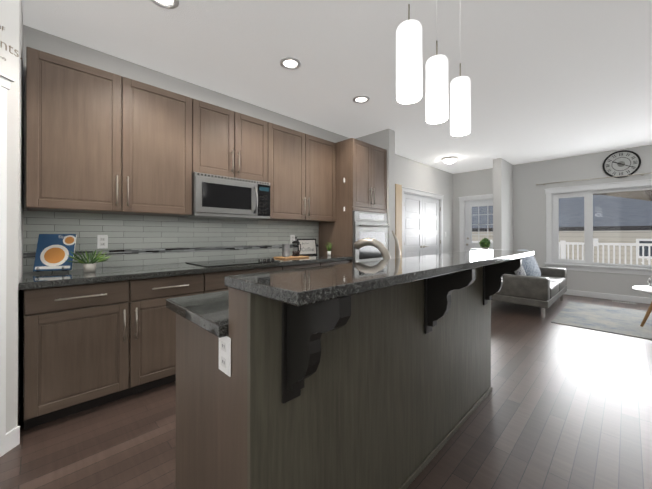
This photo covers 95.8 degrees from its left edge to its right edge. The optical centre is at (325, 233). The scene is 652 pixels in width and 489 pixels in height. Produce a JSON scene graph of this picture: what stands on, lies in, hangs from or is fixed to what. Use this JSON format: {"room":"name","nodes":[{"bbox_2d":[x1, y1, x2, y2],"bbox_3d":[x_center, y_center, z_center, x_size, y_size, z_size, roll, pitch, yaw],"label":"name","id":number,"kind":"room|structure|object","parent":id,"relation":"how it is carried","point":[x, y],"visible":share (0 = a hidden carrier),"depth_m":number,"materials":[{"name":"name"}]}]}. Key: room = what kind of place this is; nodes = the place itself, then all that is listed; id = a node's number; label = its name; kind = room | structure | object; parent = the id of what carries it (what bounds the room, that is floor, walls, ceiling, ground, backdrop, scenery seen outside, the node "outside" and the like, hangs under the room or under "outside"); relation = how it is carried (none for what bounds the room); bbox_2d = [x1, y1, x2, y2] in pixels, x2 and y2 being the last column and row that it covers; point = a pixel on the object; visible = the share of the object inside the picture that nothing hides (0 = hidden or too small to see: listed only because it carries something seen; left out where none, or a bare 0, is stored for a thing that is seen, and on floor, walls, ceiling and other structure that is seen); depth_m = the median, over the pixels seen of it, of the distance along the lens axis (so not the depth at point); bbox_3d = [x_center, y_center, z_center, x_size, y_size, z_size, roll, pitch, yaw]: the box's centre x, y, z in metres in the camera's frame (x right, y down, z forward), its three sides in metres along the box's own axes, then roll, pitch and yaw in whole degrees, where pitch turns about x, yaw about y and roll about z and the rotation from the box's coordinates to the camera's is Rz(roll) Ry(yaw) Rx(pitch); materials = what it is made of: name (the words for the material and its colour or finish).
{"room":"kitchen","nodes":[
{"label":"kitchen","id":0,"kind":"room"},
{"bbox_2d":[0,0,22,432],"bbox_3d":[-2.046,-0.177,0.296,2.348,2.741,2.935,0,0,-44],"label":"wall","id":1,"kind":"structure","parent":0,"point":[11,22],"depth_m":1.66,"materials":[{"name":"white paint"}]},
{"bbox_2d":[0,73,19,456],"bbox_3d":[-1.810,0.170,1.178,0.173,2.054,1.012,0,0,1],"label":"door frame","id":2,"kind":"structure","parent":1,"relation":"attached to","point":[9,440],"depth_m":1.59,"materials":[{"name":"white wood"}]},
{"bbox_2d":[0,26,21,58],"bbox_3d":[-1.761,-1.038,1.539,0.001,0.182,0.329,0,0,1],"label":"sign","id":3,"kind":"object","parent":1,"relation":"attached to","point":[10,47],"visible":1,"depth_m":1.63,"materials":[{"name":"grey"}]},
{"bbox_2d":[22,25,452,396],"bbox_3d":[-0.633,-0.163,4.140,10.500,2.741,0.600,0,0,-44],"label":"wall","id":4,"kind":"structure","parent":0,"point":[412,174],"depth_m":3.08,"materials":[{"name":"white paint"}]},
{"bbox_2d":[26,47,191,216],"bbox_3d":[-1.699,-0.703,2.413,1.057,1.067,0.386,0,0,-44],"label":"upper cabinet","id":5,"kind":"object","parent":4,"relation":"attached to","point":[100,141],"visible":1,"depth_m":2.22,"materials":[{"name":"brown wood"}]},
{"bbox_2d":[23,208,317,271],"bbox_3d":[-1.168,0.051,3.197,2.956,0.476,0.001,0,0,-44],"label":"tile backsplash","id":6,"kind":"structure","parent":4,"relation":"attached to","point":[133,240],"depth_m":2.81,"materials":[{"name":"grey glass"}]},
{"bbox_2d":[97,235,107,248],"bbox_3d":[-1.888,0.069,2.489,0.072,0.115,0.008,0,0,-44],"label":"outlet","id":7,"kind":"object","parent":6,"relation":"attached to","point":[102,241],"visible":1,"depth_m":2.49,"materials":[{"name":"white plastic"}]},
{"bbox_2d":[290,235,294,243],"bbox_3d":[-0.441,0.075,3.899,0.072,0.115,0.008,0,0,-44],"label":"outlet","id":8,"kind":"object","parent":6,"relation":"attached to","point":[292,238],"visible":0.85,"depth_m":3.89,"materials":[{"name":"white plastic"}]},
{"bbox_2d":[192,98,267,181],"bbox_3d":[-1.032,-0.895,3.064,0.798,0.678,0.386,0,0,-44],"label":"upper cabinet","id":9,"kind":"object","parent":4,"relation":"attached to","point":[228,143],"visible":0.92,"depth_m":2.91,"materials":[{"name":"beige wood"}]},
{"bbox_2d":[180,172,269,219],"bbox_3d":[-1.005,-0.356,3.035,0.796,0.394,0.461,0,0,-44],"label":"microwave","id":10,"kind":"object","parent":9,"relation":"attached to","point":[219,197],"visible":1,"depth_m":2.86,"materials":[{"name":"silver metal"}]},
{"bbox_2d":[262,122,335,221],"bbox_3d":[-0.359,-0.698,3.719,1.073,1.067,0.386,0,0,-44],"label":"upper cabinet","id":11,"kind":"object","parent":4,"relation":"attached to","point":[301,173],"visible":0.94,"depth_m":3.56,"materials":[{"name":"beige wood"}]},
{"bbox_2d":[395,184,401,258],"bbox_3d":[1.397,0.134,5.676,0.215,2.160,0.028,0,0,-44],"label":"wood panel","id":12,"kind":"object","parent":4,"relation":"attached to","point":[398,210],"visible":0.44,"depth_m":5.65,"materials":[{"name":"brown wood"}]},
{"bbox_2d":[402,186,443,257],"bbox_3d":[2.092,0.149,6.442,1.890,2.135,0.164,0,0,-44],"label":"double door","id":13,"kind":"structure","parent":4,"relation":"attached to","point":[422,223],"depth_m":6.40,"materials":[{"name":"white wood"}]},
{"bbox_2d":[0,294,651,488],"bbox_3d":[1.286,1.251,2.165,10.500,0.100,5.300,0,0,-44],"label":"floor","id":14,"kind":"structure","parent":0,"point":[560,406],"depth_m":1.79,"materials":[{"name":"brown wood"}]},
{"bbox_2d":[23,273,203,429],"bbox_3d":[-1.605,0.766,2.311,1.057,0.871,0.656,0,0,-44],"label":"base cabinet","id":15,"kind":"object","parent":14,"relation":"on","point":[89,346],"visible":0.88,"depth_m":1.98,"materials":[{"name":"brown wood"}]},
{"bbox_2d":[19,254,352,289],"bbox_3d":[-0.940,0.311,2.962,2.956,0.042,0.653,0,0,-44],"label":"countertop","id":16,"kind":"structure","parent":15,"relation":"on","point":[37,280],"depth_m":2.23,"materials":[{"name":"black stone"}]},
{"bbox_2d":[33,234,76,271],"bbox_3d":[-1.991,0.163,2.169,0.238,0.320,0.213,0,0,-44],"label":"cookbook","id":17,"kind":"object","parent":16,"relation":"on","point":[53,252],"visible":1,"depth_m":2.17,"materials":[{"name":"blue paper"}]},
{"bbox_2d":[65,250,110,271],"bbox_3d":[-1.794,0.203,2.225,0.275,0.167,0.262,0,0,-44],"label":"plant","id":18,"kind":"object","parent":16,"relation":"on","point":[90,266],"visible":1,"depth_m":2.20,"materials":[{"name":"green plant"}]},
{"bbox_2d":[186,258,279,266],"bbox_3d":[-0.926,0.273,2.970,0.760,0.032,0.515,0,0,-44],"label":"cooktop","id":19,"kind":"object","parent":16,"relation":"on","point":[214,263],"visible":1,"depth_m":2.86,"materials":[{"name":"black glass"}]},
{"bbox_2d":[273,256,308,258],"bbox_3d":[-0.415,0.283,3.534,0.370,0.016,0.230,0,0,-44],"label":"cutting board","id":20,"kind":"object","parent":16,"relation":"on","point":[290,257],"visible":0.81,"depth_m":3.44,"materials":[{"name":"brown wood"}]},
{"bbox_2d":[282,244,289,256],"bbox_3d":[-0.472,0.197,3.472,0.092,0.152,0.092,0,0,-44],"label":"steel canister","id":21,"kind":"object","parent":20,"relation":"on","point":[285,250],"visible":1,"depth_m":3.43,"materials":[{"name":"grey metal"}]},
{"bbox_2d":[292,237,300,255],"bbox_3d":[-0.348,0.156,3.559,0.094,0.234,0.143,0,0,-44],"label":"press","id":22,"kind":"object","parent":20,"relation":"on","point":[295,253],"visible":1,"depth_m":3.54,"materials":[{"name":"black glass"}]},
{"bbox_2d":[297,239,316,255],"bbox_3d":[-0.255,0.183,3.984,0.300,0.224,0.050,0,0,-36],"label":"coffee sign","id":23,"kind":"object","parent":16,"relation":"on","point":[308,246],"visible":1,"depth_m":3.98,"materials":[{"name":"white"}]},
{"bbox_2d":[325,242,331,254],"bbox_3d":[0.055,0.198,3.955,0.135,0.188,0.120,0,0,-44],"label":"plant","id":24,"kind":"object","parent":16,"relation":"on","point":[329,251],"visible":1,"depth_m":3.94,"materials":[{"name":"green plant"}]},
{"bbox_2d":[203,266,281,293],"bbox_3d":[-0.937,0.768,2.961,0.798,0.871,0.656,0,0,-44],"label":"base cabinet","id":25,"kind":"object","parent":14,"relation":"on","point":[213,281],"visible":0.1,"depth_m":2.57,"materials":[{"name":"brown wood"}]},
{"bbox_2d":[281,260,350,269],"bbox_3d":[-0.264,0.771,3.616,1.073,0.871,0.656,0,0,-44],"label":"base cabinet","id":26,"kind":"object","parent":14,"relation":"on","point":[313,265],"visible":0.08,"depth_m":3.35,"materials":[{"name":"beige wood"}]},
{"bbox_2d":[170,256,523,488],"bbox_3d":[0.380,0.683,1.690,2.071,1.032,0.879,0,0,-44],"label":"kitchen island","id":27,"kind":"object","parent":14,"relation":"on","point":[376,374],"depth_m":1.12,"materials":[{"name":"brown wood"}]},
{"bbox_2d":[166,299,221,340],"bbox_3d":[0.246,0.304,1.826,2.114,0.038,0.530,0,0,-44],"label":"island countertop","id":28,"kind":"structure","parent":27,"relation":"on","point":[204,323],"depth_m":1.04,"materials":[{"name":"grey stone"}]},
{"bbox_2d":[354,231,399,259],"bbox_3d":[0.312,0.133,1.781,0.150,0.302,0.270,0,0,-44],"label":"faucet","id":29,"kind":"object","parent":28,"relation":"on","point":[380,246],"visible":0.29,"depth_m":1.74,"materials":[{"name":"silver metal"}]},
{"bbox_2d":[224,249,533,300],"bbox_3d":[0.645,0.148,1.584,2.322,0.032,0.362,0,0,-44],"label":"island countertop","id":30,"kind":"structure","parent":27,"relation":"on","point":[302,284],"depth_m":0.96,"materials":[{"name":"grey stone"}]},
{"bbox_2d":[319,138,386,262],"bbox_3d":[0.402,-0.011,4.247,0.766,2.438,0.686,0,0,-44],"label":"tall cabinet","id":31,"kind":"object","parent":14,"relation":"on","point":[361,175],"visible":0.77,"depth_m":3.94,"materials":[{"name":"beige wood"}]},
{"bbox_2d":[353,211,388,262],"bbox_3d":[0.640,0.082,4.008,0.734,0.748,0.101,0,0,-44],"label":"wall oven","id":32,"kind":"object","parent":31,"relation":"in","point":[373,225],"visible":0.81,"depth_m":3.96,"materials":[{"name":"silver metal"}]},
{"bbox_2d":[491,249,566,318],"bbox_3d":[3.402,0.742,5.017,1.790,0.938,0.910,0,0,-44],"label":"sofa","id":33,"kind":"object","parent":14,"relation":"on","point":[530,282],"visible":0.6,"depth_m":4.39,"materials":[{"name":"grey fabric"}]},
{"bbox_2d":[514,266,525,275],"bbox_3d":[3.029,0.560,4.634,0.462,0.409,0.257,0,0,-44],"label":"throw pillow","id":34,"kind":"object","parent":33,"relation":"on","point":[522,271],"depth_m":4.47,"materials":[{"name":"white fabric"}]},
{"bbox_2d":[517,249,540,276],"bbox_3d":[3.408,0.511,4.961,0.564,0.476,0.287,0,0,-44],"label":"throw pillow","id":35,"kind":"object","parent":33,"relation":"on","point":[531,268],"depth_m":4.84,"materials":[{"name":"blue fabric"}]},
{"bbox_2d":[551,301,651,339],"bbox_3d":[4.510,1.201,3.756,1.760,0.010,2.380,0,0,-44],"label":"area rug","id":36,"kind":"object","parent":14,"relation":"on","point":[621,321],"visible":0.95,"depth_m":4.10,"materials":[{"name":"grey carpet"}]},
{"bbox_2d":[632,285,651,326],"bbox_3d":[4.352,0.947,3.604,0.840,0.483,0.840,0,0,-44],"label":"coffee table","id":37,"kind":"object","parent":36,"relation":"on","point":[645,288],"visible":0.98,"depth_m":3.73,"materials":[{"name":"white paint"}]},
{"bbox_2d":[647,277,651,287],"bbox_3d":[4.155,0.613,3.692,0.179,0.179,0.170,0,0,-44],"label":"decorative sphere","id":38,"kind":"object","parent":37,"relation":"on","point":[649,281],"visible":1,"depth_m":3.72,"materials":[{"name":"silver metal"}]},
{"bbox_2d":[612,300,635,303],"bbox_3d":[5.253,1.208,5.193,0.110,0.006,0.300,0,0,-44],"label":"floor vent","id":39,"kind":"object","parent":14,"relation":"in","point":[624,302],"visible":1,"depth_m":5.16,"materials":[{"name":"white plastic"}]},
{"bbox_2d":[22,0,651,173],"bbox_3d":[1.286,-1.590,2.175,10.500,0.100,5.300,0,0,-44],"label":"ceiling","id":40,"kind":"structure","parent":0,"point":[552,79],"depth_m":2.59,"materials":[{"name":"white paint"}]},
{"bbox_2d":[150,0,178,8],"bbox_3d":[-1.064,-1.535,1.916,0.196,0.012,0.196,0,0,-44],"label":"recessed light","id":41,"kind":"object","parent":40,"relation":"in","point":[169,4],"visible":1,"depth_m":1.97,"materials":[{"name":"white"}]},
{"bbox_2d":[280,57,300,69],"bbox_3d":[-0.321,-1.532,2.657,0.196,0.012,0.196,0,0,-44],"label":"recessed light","id":42,"kind":"object","parent":40,"relation":"in","point":[290,63],"visible":1,"depth_m":2.65,"materials":[{"name":"white"}]},
{"bbox_2d":[353,95,369,103],"bbox_3d":[0.402,-1.530,3.364,0.196,0.012,0.196,0,0,-44],"label":"recessed light","id":43,"kind":"object","parent":40,"relation":"in","point":[360,99],"visible":1,"depth_m":3.37,"materials":[{"name":"white"}]},
{"bbox_2d":[396,0,470,135],"bbox_3d":[0.597,-1.077,1.572,0.753,0.930,0.142,0,0,-44],"label":"pendant lights","id":44,"kind":"object","parent":40,"relation":"hanging from","point":[409,80],"visible":1,"depth_m":1.53,"materials":[{"name":"white glass"}]},
{"bbox_2d":[442,157,457,163],"bbox_3d":[2.516,-1.466,5.991,0.310,0.120,0.310,0,0,-44],"label":"dome ceiling light","id":45,"kind":"object","parent":40,"relation":"attached to","point":[448,160],"visible":1,"depth_m":5.90,"materials":[{"name":"white glass"}]},
{"bbox_2d":[355,128,394,258],"bbox_3d":[0.735,-0.161,4.579,0.161,2.741,0.680,0,0,-44],"label":"wall","id":46,"kind":"structure","parent":0,"point":[384,139],"depth_m":4.34,"materials":[{"name":"white paint"}]},
{"bbox_2d":[493,158,512,249],"bbox_3d":[3.790,-0.154,6.288,0.865,2.741,0.155,0,0,-44],"label":"wall","id":47,"kind":"structure","parent":0,"point":[502,204],"depth_m":6.03,"materials":[{"name":"white paint"}]},
{"bbox_2d":[453,145,651,297],"bbox_3d":[5.010,-0.156,5.763,0.150,2.741,4.950,0,0,-44],"label":"wall","id":48,"kind":"structure","parent":0,"point":[529,214],"depth_m":6.13,"materials":[{"name":"white paint"}]},
{"bbox_2d":[458,194,492,251],"bbox_3d":[3.746,0.151,7.026,0.177,2.135,1.094,0,0,-44],"label":"door","id":49,"kind":"structure","parent":48,"relation":"attached to","point":[467,204],"depth_m":7.23,"materials":[{"name":"white painted wood"},{"name":"glass"},{"name":"brushed nickel"}]},
{"bbox_2d":[536,172,651,184],"bbox_3d":[5.468,-1.028,5.113,0.104,0.040,3.015,0,0,-44],"label":"curtain rod","id":50,"kind":"object","parent":48,"relation":"attached to","point":[642,174],"visible":1,"depth_m":5.48,"materials":[{"name":"silver metal"}]},
{"bbox_2d":[544,179,651,275],"bbox_3d":[5.543,-0.106,5.159,0.190,1.655,2.770,0,0,-44],"label":"window unit","id":51,"kind":"structure","parent":48,"relation":"in","point":[588,229],"depth_m":5.67,"materials":[{"name":"white"}]},
{"bbox_2d":[564,289,651,303],"bbox_3d":[5.414,1.160,5.226,0.013,0.105,3.624,0,0,-44],"label":"baseboard","id":52,"kind":"structure","parent":48,"relation":"attached to","point":[645,300],"depth_m":5.40,"materials":[{"name":"white wood"}]},
{"bbox_2d":[602,150,640,177],"bbox_3d":[5.322,-1.254,5.311,0.032,0.492,0.492,0,0,-44],"label":"wall clock","id":53,"kind":"object","parent":48,"relation":"attached to","point":[622,162],"visible":0.94,"depth_m":5.30,"materials":[{"name":"grey"}]},
{"bbox_3d":[3.360,0.786,6.163,0.170,0.860,0.610,0,0,-44],"label":"wall","id":54,"kind":"structure","parent":0,"visible":0},
{"bbox_2d":[469,248,501,249],"bbox_3d":[3.360,0.338,6.165,0.210,0.035,0.650,0,0,-44],"label":"trim","id":55,"kind":"structure","parent":54,"relation":"on","point":[482,249],"depth_m":6.21,"materials":[{"name":"white wood"}]},
{"bbox_2d":[479,238,490,248],"bbox_3d":[3.347,0.201,6.207,0.208,0.238,0.222,0,0,-44],"label":"topiary ball","id":56,"kind":"object","parent":55,"relation":"on","point":[484,243],"visible":1,"depth_m":6.15,"materials":[{"name":"green plant"}]},
{"label":"outside","id":57,"kind":"structure","parent":0,"visible":0},
{"bbox_3d":[25.592,4.376,22.273,52.100,0.200,70.000,0,0,-44],"label":"ground","id":58,"kind":"structure","parent":57,"visible":0},
{"bbox_2d":[472,195,651,264],"bbox_3d":[10.134,1.184,17.766,9.550,6.150,18.900,0,0,-44],"label":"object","id":59,"kind":"structure","parent":58,"relation":"on","point":[606,235],"depth_m":11.69,"materials":[{"name":"grey"}]},
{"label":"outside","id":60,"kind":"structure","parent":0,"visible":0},
{"bbox_2d":[472,240,651,264],"bbox_3d":[8.268,0.861,8.899,3.200,1.230,13.000,0,0,-44],"label":"deck railing","id":61,"kind":"object","parent":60,"point":[563,247],"depth_m":9.82,"materials":[{"name":"white wood"}]},
{"bbox_2d":[593,190,651,200],"bbox_3d":[16.694,-2.651,22.045,6.926,9.905,27.406,0,0,-44],"label":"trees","id":62,"kind":"object","parent":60,"point":[639,195],"depth_m":16.94,"materials":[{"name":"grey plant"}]}
]}

